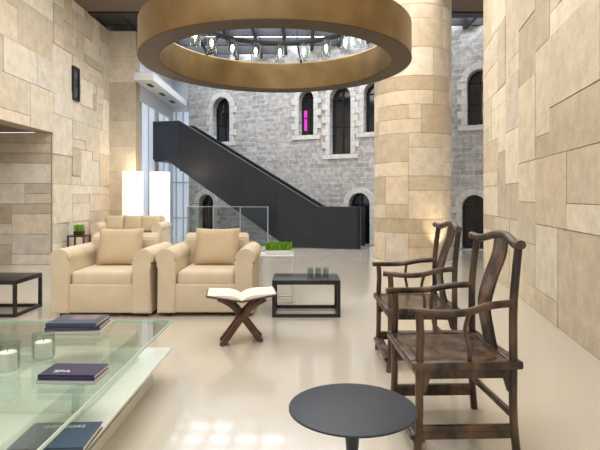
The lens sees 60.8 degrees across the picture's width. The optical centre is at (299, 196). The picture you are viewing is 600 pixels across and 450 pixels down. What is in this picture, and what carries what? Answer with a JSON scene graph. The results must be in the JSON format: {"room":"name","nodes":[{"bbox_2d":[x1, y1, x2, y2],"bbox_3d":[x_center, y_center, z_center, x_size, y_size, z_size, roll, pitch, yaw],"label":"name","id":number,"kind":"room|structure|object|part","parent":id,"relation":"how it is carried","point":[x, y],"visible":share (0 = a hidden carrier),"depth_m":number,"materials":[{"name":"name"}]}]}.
{"room":"hotel lobby","nodes":[
{"label":"hotel lobby","id":0,"kind":"room"},
{"bbox_2d":[0,124,29,131],"bbox_3d":[-6.450,-1.250,6.900,3.100,0.100,5.100,0,0,0],"label":"ceiling","id":1,"kind":"structure","parent":0,"point":[3,128],"depth_m":9.08,"materials":[{"name":"brown"}]},
{"bbox_2d":[0,133,50,263],"bbox_3d":[-6.310,0.030,9.621,3.380,2.440,0.318,0,0,0],"label":"wall","id":2,"kind":"structure","parent":0,"point":[25,158],"depth_m":9.47,"materials":[{"name":"stone"}]},
{"bbox_2d":[0,0,109,251],"bbox_3d":[-4.732,-1.370,4.400,0.336,5.240,15.800,0,0,0],"label":"wall","id":3,"kind":"structure","parent":0,"point":[80,158],"depth_m":9.89,"materials":[{"name":"stone"}]},
{"bbox_2d":[72,65,79,101],"bbox_3d":[-4.560,-2.300,10.400,0.040,0.680,0.300,0,0,0],"label":"frame","id":4,"kind":"object","parent":3,"relation":"attached to","point":[73,66],"visible":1,"depth_m":10.25,"materials":[{"name":"black metal"}]},
{"bbox_2d":[74,68,78,99],"bbox_3d":[-4.570,-2.300,10.400,0.020,0.620,0.240,0,0,0],"label":"pane","id":5,"kind":"object","parent":3,"relation":"attached to","point":[76,72],"visible":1,"depth_m":10.43,"materials":[{"name":"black glass"}]},
{"bbox_2d":[109,31,139,215],"bbox_3d":[-4.275,-1.370,12.446,0.650,5.240,0.308,0,0,0],"label":"wall","id":6,"kind":"structure","parent":0,"point":[124,103],"depth_m":12.29,"materials":[{"name":"stone"}]},
{"bbox_2d":[140,62,172,237],"bbox_3d":[-4.050,-1.370,14.250,0.200,5.240,3.300,0,0,0],"label":"wall","id":7,"kind":"structure","parent":0,"point":[148,98],"depth_m":14.57,"materials":[{"name":"glass"},{"name":"pale metal"}]},
{"bbox_2d":[142,103,153,215],"bbox_3d":[-3.940,-0.700,13.200,0.020,3.300,1.200,0,0,0],"label":"pane","id":8,"kind":"object","parent":7,"relation":"attached to","point":[144,107],"visible":0.64,"depth_m":13.08,"materials":[{"name":"blue"}]},
{"bbox_2d":[140,102,155,215],"bbox_3d":[-3.930,-0.700,13.200,0.050,3.300,1.240,0,0,0],"label":"mullions","id":9,"kind":"object","parent":7,"relation":"attached to","point":[140,102],"visible":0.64,"depth_m":13.18,"materials":[{"name":"silver metal"}]},
{"bbox_2d":[157,112,169,171],"bbox_3d":[-3.930,-0.700,14.700,0.050,3.300,1.240,0,0,0],"label":"mullions","id":10,"kind":"object","parent":7,"relation":"attached to","point":[157,112],"visible":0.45,"depth_m":14.10,"materials":[{"name":"silver metal"}]},
{"bbox_2d":[159,113,168,171],"bbox_3d":[-3.940,-0.700,14.700,0.020,3.300,1.200,0,0,0],"label":"pane","id":11,"kind":"object","parent":7,"relation":"attached to","point":[166,165],"visible":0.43,"depth_m":14.61,"materials":[{"name":"blue"}]},
{"bbox_2d":[134,73,186,106],"bbox_3d":[-3.720,-2.870,13.950,0.460,0.180,3.600,0,0,0],"label":"ceiling slab","id":12,"kind":"structure","parent":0,"point":[160,86],"depth_m":13.26,"materials":[{"name":"white paint"}]},
{"bbox_2d":[146,84,174,102],"bbox_3d":[-3.720,-2.772,13.800,0.100,0.020,2.550,0,0,0],"label":"recessed light","id":13,"kind":"object","parent":12,"relation":"in","point":[149,85],"visible":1,"depth_m":13.64,"materials":[{"name":"black metal"}]},
{"bbox_2d":[173,80,188,111],"bbox_3d":[-4.000,-1.370,16.050,2.000,5.240,0.200,0,0,0],"label":"wall","id":14,"kind":"structure","parent":0,"point":[182,88],"depth_m":15.95,"materials":[{"name":"grey paint"}]},
{"bbox_2d":[173,112,188,236],"bbox_3d":[-3.650,-0.700,15.935,0.620,3.900,0.020,0,0,0],"label":"pane","id":15,"kind":"object","parent":14,"relation":"attached to","point":[179,114],"visible":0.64,"depth_m":15.92,"materials":[{"name":"blue"}]},
{"bbox_2d":[173,112,188,236],"bbox_3d":[-3.650,-0.700,15.900,0.600,3.900,0.040,0,0,0],"label":"mullions","id":16,"kind":"object","parent":14,"relation":"attached to","point":[176,182],"visible":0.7,"depth_m":15.88,"materials":[{"name":"silver metal"}]},
{"bbox_2d":[74,0,482,11],"bbox_3d":[0.000,-4.090,4.000,16.000,0.200,14.000,0,0,0],"label":"ceiling","id":17,"kind":"structure","parent":0,"point":[88,5],"depth_m":10.65,"materials":[{"name":"brown"}]},
{"bbox_2d":[137,0,411,92],"bbox_3d":[-0.260,-2.715,5.600,2.904,2.550,2.904,0,0,0],"label":"ring chandelier","id":18,"kind":"object","parent":17,"relation":"hanging from","point":[386,24],"visible":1,"depth_m":4.88,"materials":[{"name":"brown metal"}]},
{"bbox_2d":[88,12,482,59],"bbox_3d":[0.000,-4.125,14.000,16.000,0.330,6.000,0,0,0],"label":"ceiling beams","id":19,"kind":"structure","parent":17,"relation":"attached to","point":[112,21],"depth_m":12.76,"materials":[{"name":"black metal"}]},
{"bbox_2d":[0,237,599,449],"bbox_3d":[0.000,1.350,6.500,16.000,0.200,21.000,0,0,0],"label":"floor","id":20,"kind":"structure","parent":0,"point":[205,394],"depth_m":3.79,"materials":[{"name":"stone"}]},
{"bbox_2d":[0,273,41,317],"bbox_3d":[-3.350,1.058,5.575,0.800,0.385,0.550,0,0,0],"label":"side table","id":21,"kind":"object","parent":20,"relation":"on","point":[13,279],"visible":1,"depth_m":5.56,"materials":[{"name":"black paint"}]},
{"bbox_2d":[67,234,90,246],"bbox_3d":[-4.320,0.998,10.000,0.340,0.505,0.340,0,0,0],"label":"end table","id":22,"kind":"object","parent":20,"relation":"on","point":[85,235],"visible":0.39,"depth_m":9.89,"materials":[{"name":"brown wood"}]},
{"bbox_2d":[73,224,84,234],"bbox_3d":[-4.319,0.639,9.999,0.186,0.211,0.183,0,0,0],"label":"potted plant","id":23,"kind":"object","parent":22,"relation":"on","point":[79,229],"visible":1,"depth_m":9.94,"materials":[{"name":"green plant"}]},
{"bbox_3d":[-4.320,0.705,10.000,0.160,0.080,0.160,0,0,0],"label":"planter","id":24,"kind":"part","parent":23,"relation":"part of","materials":[{"name":"black paint"}]},
{"bbox_2d":[0,320,171,449],"bbox_3d":[-1.468,1.050,2.415,1.173,0.400,2.238,0,0,0],"label":"glass coffee table","id":25,"kind":"object","parent":20,"relation":"on","point":[24,403],"visible":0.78,"depth_m":2.74,"materials":[{"name":"white"}]},
{"bbox_2d":[0,341,20,370],"bbox_3d":[-1.430,0.781,2.500,0.112,0.133,0.112,0,0,0],"label":"candle holder","id":26,"kind":"object","parent":25,"relation":"on","point":[9,357],"visible":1,"depth_m":2.47,"materials":[{"name":"clear glass"}]},
{"bbox_2d":[0,349,17,370],"bbox_3d":[-1.430,0.797,2.500,0.084,0.082,0.084,0,0,0],"label":"candle","id":27,"kind":"object","parent":26,"relation":"on","point":[9,357],"depth_m":2.47,"materials":[{"name":"beige wax"}]},
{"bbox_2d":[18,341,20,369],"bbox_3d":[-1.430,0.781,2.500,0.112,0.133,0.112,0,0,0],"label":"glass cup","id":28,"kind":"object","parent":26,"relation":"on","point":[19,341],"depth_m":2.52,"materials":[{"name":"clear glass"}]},
{"bbox_2d":[32,332,54,360],"bbox_3d":[-1.345,0.781,2.680,0.112,0.133,0.112,0,0,0],"label":"candle holder","id":29,"kind":"object","parent":25,"relation":"on","point":[43,348],"visible":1,"depth_m":2.65,"materials":[{"name":"clear glass"}]},
{"bbox_2d":[35,339,51,358],"bbox_3d":[-1.345,0.797,2.680,0.084,0.082,0.084,0,0,0],"label":"candle","id":30,"kind":"object","parent":29,"relation":"on","point":[43,348],"depth_m":2.65,"materials":[{"name":"beige wax"}]},
{"bbox_2d":[6,421,102,449],"bbox_3d":[-1.030,1.022,2.170,0.300,0.030,0.240,0,0,-3],"label":"book","id":31,"kind":"object","parent":25,"relation":"on","point":[76,435],"visible":0.85,"depth_m":2.15,"materials":[{"name":"blue paper"}]},
{"bbox_2d":[36,363,109,384],"bbox_3d":[-1.060,0.828,2.400,0.270,0.042,0.170,0,0,2],"label":"book","id":32,"kind":"object","parent":25,"relation":"on","point":[58,373],"visible":1,"depth_m":2.34,"materials":[{"name":"purple paper"}]},
{"bbox_2d":[41,314,113,334],"bbox_3d":[-1.420,0.815,3.280,0.360,0.068,0.269,0,0,-3],"label":"book stack","id":33,"kind":"object","parent":25,"relation":"on","point":[63,324],"visible":1,"depth_m":3.17,"materials":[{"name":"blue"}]},
{"bbox_2d":[44,319,109,331],"bbox_3d":[-1.420,0.816,3.280,0.330,0.022,0.250,0,0,-6],"label":"book","id":34,"kind":"object","parent":33,"relation":"on","point":[55,325],"depth_m":3.16,"materials":[{"name":"blue paper"}]},
{"bbox_2d":[45,314,109,326],"bbox_3d":[-1.420,0.793,3.280,0.319,0.022,0.252,0,0,-3],"label":"book","id":35,"kind":"object","parent":33,"relation":"on","point":[101,320],"depth_m":3.24,"materials":[{"name":"blue paper"}]},
{"bbox_2d":[41,321,113,334],"bbox_3d":[-1.420,0.838,3.280,0.360,0.022,0.260,0,0,-3],"label":"book","id":36,"kind":"object","parent":33,"relation":"on","point":[99,329],"depth_m":3.15,"materials":[{"name":"paper"}]},
{"bbox_2d":[69,315,100,319],"bbox_3d":[-1.391,0.781,3.312,0.160,0.001,0.120,0,0,-3],"label":"picture","id":37,"kind":"object","parent":33,"relation":"on","point":[75,317],"depth_m":3.31},
{"bbox_2d":[87,374,152,449],"bbox_3d":[-1.468,1.220,2.415,0.965,0.060,2.030,0,0,0],"label":"shelf","id":38,"kind":"object","parent":25,"relation":"attached to","point":[102,439],"depth_m":2.82,"materials":[{"name":"glass"}]},
{"bbox_2d":[49,228,172,315],"bbox_3d":[-2.070,0.805,5.775,1.079,0.890,0.950,0,0,0],"label":"armchair","id":39,"kind":"object","parent":20,"relation":"on","point":[116,272],"visible":0.92,"depth_m":5.33,"materials":[{"name":"beige fabric"}]},
{"bbox_3d":[-2.502,0.876,5.760,0.215,0.667,0.920,0,0,0],"label":"arm","id":40,"kind":"part","parent":39,"relation":"part of","materials":[{"name":"beige fabric"}]},
{"bbox_2d":[72,264,132,283],"bbox_3d":[-2.070,0.860,5.699,0.652,0.170,0.741,0,0,0],"label":"seat cushion","id":41,"kind":"object","parent":39,"relation":"on","point":[84,273],"depth_m":5.34,"materials":[{"name":"beige fabric"}]},
{"bbox_2d":[96,228,143,264],"bbox_3d":[-2.070,0.575,5.890,0.520,0.447,0.200,0,-16,-2],"label":"cushion","id":42,"kind":"object","parent":39,"relation":"on","point":[116,246],"depth_m":5.81,"materials":[{"name":"beige fabric"}]},
{"bbox_3d":[-1.638,0.876,5.760,0.215,0.667,0.920,0,0,0],"label":"arm","id":43,"kind":"part","parent":39,"relation":"part of","materials":[{"name":"beige fabric"}]},
{"bbox_2d":[90,215,171,242],"bbox_3d":[-3.670,0.825,11.190,1.519,0.850,0.880,0,0,0],"label":"sofa","id":44,"kind":"object","parent":20,"relation":"on","point":[151,224],"visible":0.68,"depth_m":11.17,"materials":[{"name":"beige fabric"}]},
{"bbox_3d":[-4.322,0.876,11.175,0.215,0.667,0.850,0,0,0],"label":"arm","id":45,"kind":"part","parent":44,"relation":"part of","materials":[{"name":"beige fabric"}]},
{"bbox_2d":[105,215,125,228],"bbox_3d":[-4.090,0.590,11.270,0.460,0.396,0.200,0,-16,-6],"label":"cushion","id":46,"kind":"object","parent":44,"relation":"on","point":[111,222],"depth_m":11.19,"materials":[{"name":"beige fabric"}]},
{"bbox_2d":[123,215,144,228],"bbox_3d":[-3.670,0.590,11.270,0.460,0.396,0.200,0,-16,6],"label":"cushion","id":47,"kind":"object","parent":44,"relation":"on","point":[129,222],"depth_m":11.18,"materials":[{"name":"beige fabric"}]},
{"bbox_2d":[141,215,161,231],"bbox_3d":[-3.290,0.590,11.270,0.460,0.396,0.200,0,-16,-6],"label":"cushion","id":48,"kind":"object","parent":44,"relation":"on","point":[147,222],"depth_m":11.19,"materials":[{"name":"beige fabric"}]},
{"bbox_3d":[-3.018,0.876,11.175,0.215,0.667,0.850,0,0,0],"label":"arm","id":49,"kind":"part","parent":44,"relation":"part of","materials":[{"name":"beige fabric"}]},
{"bbox_2d":[122,171,142,215],"bbox_3d":[-3.930,0.325,12.000,0.470,1.850,0.470,0,0,0],"label":"floor lamp","id":50,"kind":"object","parent":20,"relation":"on","point":[132,181],"visible":0.64,"depth_m":11.80,"materials":[{"name":"beige"}]},
{"bbox_2d":[150,172,169,221],"bbox_3d":[-3.370,0.325,12.300,0.470,1.850,0.470,0,0,0],"label":"floor lamp","id":51,"kind":"object","parent":20,"relation":"on","point":[159,181],"visible":0.56,"depth_m":12.10,"materials":[{"name":"beige"}]},
{"bbox_2d":[155,228,260,314],"bbox_3d":[-0.990,0.805,5.795,1.039,0.890,0.950,0,0,0],"label":"armchair","id":52,"kind":"object","parent":20,"relation":"on","point":[208,258],"visible":0.95,"depth_m":5.35,"materials":[{"name":"beige fabric"}]},
{"bbox_3d":[-1.402,0.876,5.780,0.215,0.667,0.920,0,0,0],"label":"arm","id":53,"kind":"part","parent":52,"relation":"part of","materials":[{"name":"beige fabric"}]},
{"bbox_2d":[177,263,234,283],"bbox_3d":[-0.990,0.860,5.719,0.612,0.170,0.741,0,0,0],"label":"seat cushion","id":54,"kind":"object","parent":52,"relation":"on","point":[187,273],"depth_m":5.36,"materials":[{"name":"beige fabric"}]},
{"bbox_2d":[194,228,239,264],"bbox_3d":[-0.960,0.575,5.910,0.520,0.447,0.200,0,-16,2],"label":"cushion","id":55,"kind":"object","parent":52,"relation":"on","point":[213,246],"depth_m":5.83,"materials":[{"name":"beige fabric"}]},
{"bbox_3d":[-0.578,0.876,5.780,0.215,0.667,0.920,0,0,0],"label":"arm","id":56,"kind":"part","parent":52,"relation":"part of","materials":[{"name":"beige fabric"}]},
{"bbox_2d":[187,206,268,247],"bbox_3d":[-1.817,0.743,12.715,2.190,1.015,0.030,0,0,15],"label":"glass balustrade","id":57,"kind":"object","parent":20,"relation":"on","point":[187,206],"visible":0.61,"depth_m":12.61,"materials":[{"name":"silver metal"}]},
{"bbox_2d":[206,288,277,345],"bbox_3d":[-0.510,1.045,4.450,0.600,0.438,0.320,0,0,-8],"label":"book stand","id":58,"kind":"object","parent":20,"relation":"on","point":[242,313],"visible":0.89,"depth_m":4.36,"materials":[{"name":"brown wood"}]},
{"bbox_2d":[206,286,276,301],"bbox_3d":[-0.510,0.845,4.450,0.584,0.061,0.374,0,0,-8],"label":"open book","id":59,"kind":"object","parent":58,"relation":"on","point":[256,292],"visible":1,"depth_m":4.38,"materials":[{"name":"white paper"}]},
{"bbox_2d":[153,120,364,248],"bbox_3d":[-1.131,-0.380,13.354,5.545,3.260,0.940,0,0,15],"label":"staircase","id":60,"kind":"structure","parent":20,"relation":"on","point":[295,217],"depth_m":12.93,"materials":[{"name":"metal"}]},
{"bbox_2d":[258,252,293,302],"bbox_3d":[-0.285,0.970,6.200,0.410,0.560,0.400,0,0,0],"label":"side table","id":61,"kind":"object","parent":20,"relation":"on","point":[262,254],"visible":0.69,"depth_m":6.00,"materials":[{"name":"white painted metal"}]},
{"bbox_2d":[265,241,291,254],"bbox_3d":[-0.260,0.618,6.199,0.338,0.144,0.221,0,0,0],"label":"planter","id":62,"kind":"object","parent":61,"relation":"on","point":[272,248],"visible":1,"depth_m":6.11,"materials":[{"name":"white paint"}]},
{"bbox_3d":[-0.260,0.665,6.200,0.310,0.050,0.200,0,0,0],"label":"planter","id":63,"kind":"part","parent":62,"relation":"part of","materials":[{"name":"white ceramic"}]},
{"bbox_2d":[272,274,339,317],"bbox_3d":[0.065,1.058,5.540,0.710,0.385,0.480,0,0,0],"label":"side table","id":64,"kind":"object","parent":20,"relation":"on","point":[278,279],"visible":0.98,"depth_m":5.30,"materials":[{"name":"black paint"}]},
{"bbox_2d":[289,383,416,449],"bbox_3d":[0.187,0.999,1.830,0.454,0.502,0.454,0,0,0],"label":"round side table","id":65,"kind":"object","parent":20,"relation":"on","point":[352,412],"visible":1,"depth_m":1.80,"materials":[{"name":"black metal"}]},
{"bbox_2d":[374,0,451,261],"bbox_3d":[2.320,-1.370,10.560,1.560,5.240,1.559,0,0,0],"label":"column","id":66,"kind":"structure","parent":20,"relation":"on","point":[413,106],"depth_m":9.86,"materials":[{"name":"stone"}]},
{"bbox_2d":[372,220,461,372],"bbox_3d":[0.889,0.715,3.920,0.597,1.074,0.650,0,0,0],"label":"armchair","id":67,"kind":"object","parent":20,"relation":"on","point":[383,300],"visible":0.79,"depth_m":3.84,"materials":[{"name":"brown wood"}]},
{"bbox_3d":[0.880,0.808,3.920,0.440,0.020,0.500,0,0,0],"label":"seat panel","id":68,"kind":"part","parent":67,"relation":"part of","materials":[{"name":"brown wood"}]},
{"bbox_3d":[0.875,0.810,3.920,0.540,0.040,0.600,0,0,0],"label":"seat frame","id":69,"kind":"part","parent":67,"relation":"part of","materials":[{"name":"brown wood"}]},
{"bbox_3d":[1.143,0.218,3.920,0.090,0.080,0.650,0,0,0],"label":"crest rail","id":70,"kind":"part","parent":67,"relation":"part of","materials":[{"name":"brown wood"}]},
{"bbox_2d":[385,230,525,449],"bbox_3d":[0.809,0.715,2.740,0.597,1.074,0.650,0,0,-2],"label":"armchair","id":71,"kind":"object","parent":20,"relation":"on","point":[467,353],"visible":0.99,"depth_m":2.50,"materials":[{"name":"brown wood"}]},
{"bbox_3d":[0.800,0.808,2.740,0.440,0.020,0.500,0,0,-2],"label":"seat panel","id":72,"kind":"part","parent":71,"relation":"part of","materials":[{"name":"brown wood"}]},
{"bbox_3d":[0.795,0.810,2.740,0.540,0.040,0.600,0,0,-2],"label":"seat frame","id":73,"kind":"part","parent":71,"relation":"part of","materials":[{"name":"brown wood"}]},
{"bbox_3d":[1.062,0.218,2.749,0.090,0.080,0.650,0,0,-2],"label":"crest rail","id":74,"kind":"part","parent":71,"relation":"part of","materials":[{"name":"brown wood"}]},
{"bbox_2d":[189,25,483,249],"bbox_3d":[1.440,-1.520,13.626,10.750,5.540,0.401,0,0,27],"label":"wall","id":75,"kind":"structure","parent":0,"point":[264,134],"depth_m":14.04,"materials":[{"name":"grey stone"}]},
{"bbox_2d":[192,189,219,232],"bbox_3d":[-2.857,0.496,15.554,1.000,1.460,0.055,0,0,27],"label":"trim","id":76,"kind":"structure","parent":75,"relation":"attached to","point":[204,191],"depth_m":15.58,"materials":[{"name":"stone"}]},
{"bbox_2d":[203,195,212,228],"bbox_3d":[-2.750,0.570,15.766,0.560,1.320,0.020,0,0,27],"label":"pane","id":77,"kind":"object","parent":75,"relation":"attached to","point":[206,199],"visible":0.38,"depth_m":15.81,"materials":[{"name":"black glass"}]},
{"bbox_2d":[203,195,213,228],"bbox_3d":[-2.763,0.575,15.739,0.560,1.310,0.040,0,0,27],"label":"frame","id":78,"kind":"object","parent":75,"relation":"attached to","point":[209,203],"visible":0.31,"depth_m":15.73,"materials":[{"name":"black metal"}]},
{"bbox_2d":[206,92,235,145],"bbox_3d":[-2.356,-2.332,15.302,1.060,1.604,0.055,0,0,27],"label":"trim","id":79,"kind":"structure","parent":75,"relation":"attached to","point":[227,96],"depth_m":15.19,"materials":[{"name":"stone"}]},
{"bbox_2d":[217,99,228,141],"bbox_3d":[-2.263,-2.315,15.488,0.620,1.330,0.040,0,0,27],"label":"frame","id":80,"kind":"object","parent":75,"relation":"attached to","point":[225,108],"visible":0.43,"depth_m":15.47,"materials":[{"name":"black metal"}]},
{"bbox_2d":[217,99,229,141],"bbox_3d":[-2.250,-2.320,15.514,0.620,1.340,0.020,0,0,27],"label":"pane","id":81,"kind":"object","parent":75,"relation":"attached to","point":[221,113],"visible":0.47,"depth_m":15.54,"materials":[{"name":"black glass"}]},
{"bbox_2d":[291,91,320,139],"bbox_3d":[0.172,-2.322,14.031,0.900,1.485,0.055,0,0,27],"label":"trim","id":82,"kind":"structure","parent":75,"relation":"attached to","point":[316,99],"depth_m":14.01,"materials":[{"name":"stone"}]},
{"bbox_2d":[302,92,313,134],"bbox_3d":[0.265,-2.305,14.217,0.460,1.210,0.040,0,0,27],"label":"frame","id":83,"kind":"object","parent":75,"relation":"attached to","point":[309,100],"visible":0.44,"depth_m":14.19,"materials":[{"name":"black metal"}]},
{"bbox_2d":[303,92,313,134],"bbox_3d":[0.279,-2.310,14.243,0.460,1.220,0.020,0,0,27],"label":"pane","id":84,"kind":"object","parent":75,"relation":"attached to","point":[306,96],"visible":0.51,"depth_m":14.25,"materials":[{"name":"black glass"}]},
{"bbox_2d":[304,111,306,130],"bbox_3d":[0.158,-2.130,14.281,0.090,0.560,0.018,0,0,27],"label":"sign","id":85,"kind":"object","parent":84,"relation":"attached to","point":[305,112],"visible":1,"depth_m":14.27,"materials":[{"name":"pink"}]},
{"bbox_2d":[322,87,358,158],"bbox_3d":[1.071,-2.057,13.580,1.041,2.074,0.055,0,0,27],"label":"trim","id":86,"kind":"structure","parent":75,"relation":"attached to","point":[326,106],"depth_m":13.57,"materials":[{"name":"stone"}]},
{"bbox_2d":[333,88,350,153],"bbox_3d":[1.177,-2.045,13.792,0.601,1.810,0.020,0,0,27],"label":"pane","id":87,"kind":"object","parent":75,"relation":"attached to","point":[347,102],"visible":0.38,"depth_m":13.81,"materials":[{"name":"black glass"}]},
{"bbox_2d":[333,89,350,153],"bbox_3d":[1.164,-2.040,13.765,0.601,1.800,0.040,0,0,27],"label":"frame","id":88,"kind":"object","parent":75,"relation":"attached to","point":[342,98],"visible":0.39,"depth_m":13.75,"materials":[{"name":"black metal"}]},
{"bbox_2d":[341,187,373,244],"bbox_3d":[1.548,0.486,13.339,1.020,1.480,0.055,0,0,27],"label":"trim","id":89,"kind":"structure","parent":75,"relation":"attached to","point":[362,190],"depth_m":13.19,"materials":[{"name":"stone"}]},
{"bbox_2d":[351,193,369,243],"bbox_3d":[1.641,0.565,13.525,0.580,1.330,0.040,0,0,27],"label":"frame","id":90,"kind":"object","parent":75,"relation":"attached to","point":[361,203],"visible":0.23,"depth_m":13.51,"materials":[{"name":"black metal"}]},
{"bbox_2d":[352,193,369,242],"bbox_3d":[1.655,0.560,13.552,0.580,1.340,0.020,0,0,27],"label":"pane","id":91,"kind":"object","parent":75,"relation":"attached to","point":[357,199],"visible":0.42,"depth_m":13.49,"materials":[{"name":"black glass"}]},
{"bbox_2d":[356,84,373,136],"bbox_3d":[1.908,-2.337,13.159,0.994,1.554,0.055,0,0,27],"label":"trim","id":92,"kind":"structure","parent":75,"relation":"attached to","point":[360,96],"depth_m":13.29,"materials":[{"name":"stone"}]},
{"bbox_2d":[366,93,373,131],"bbox_3d":[2.001,-2.320,13.344,0.554,1.280,0.040,0,0,27],"label":"frame","id":93,"kind":"object","parent":75,"relation":"attached to","point":[367,113],"visible":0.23,"depth_m":13.45,"materials":[{"name":"black metal"}]},
{"bbox_2d":[367,84,373,131],"bbox_3d":[2.015,-2.325,13.371,0.554,1.290,0.020,0,0,27],"label":"pane","id":94,"kind":"object","parent":75,"relation":"attached to","point":[371,89],"visible":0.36,"depth_m":13.43,"materials":[{"name":"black glass"}]},
{"bbox_2d":[452,189,482,248],"bbox_3d":[4.108,0.516,12.053,1.010,1.420,0.055,0,0,27],"label":"trim","id":95,"kind":"structure","parent":75,"relation":"attached to","point":[457,209],"depth_m":12.16,"materials":[{"name":"stone"}]},
{"bbox_2d":[457,62,483,130],"bbox_3d":[4.215,-2.367,11.999,1.010,1.574,0.055,0,0,27],"label":"trim","id":96,"kind":"structure","parent":75,"relation":"attached to","point":[462,100],"depth_m":12.13,"materials":[{"name":"stone"}]},
{"bbox_2d":[463,195,483,246],"bbox_3d":[4.215,0.590,12.265,0.570,1.280,0.020,0,0,27],"label":"pane","id":97,"kind":"object","parent":75,"relation":"attached to","point":[469,212],"visible":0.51,"depth_m":12.29,"materials":[{"name":"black glass"}]},
{"bbox_2d":[463,195,483,248],"bbox_3d":[4.201,0.595,12.238,0.570,1.270,0.040,0,0,27],"label":"frame","id":98,"kind":"object","parent":75,"relation":"attached to","point":[475,206],"visible":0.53,"depth_m":12.24,"materials":[{"name":"black metal"}]},
{"bbox_2d":[468,71,482,124],"bbox_3d":[4.308,-2.350,12.184,0.570,1.300,0.040,0,0,27],"label":"frame","id":99,"kind":"object","parent":75,"relation":"attached to","point":[480,82],"visible":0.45,"depth_m":12.27,"materials":[{"name":"black metal"}]},
{"bbox_2d":[469,71,483,124],"bbox_3d":[4.322,-2.355,12.211,0.570,1.310,0.020,0,0,27],"label":"pane","id":100,"kind":"object","parent":75,"relation":"attached to","point":[474,88],"visible":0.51,"depth_m":12.24,"materials":[{"name":"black glass"}]},
{"bbox_2d":[483,0,599,359],"bbox_3d":[2.507,-1.370,3.706,0.518,5.240,10.678,0,0,10],"label":"wall","id":101,"kind":"structure","parent":0,"point":[541,67],"depth_m":5.25,"materials":[{"name":"stone"}]}
]}

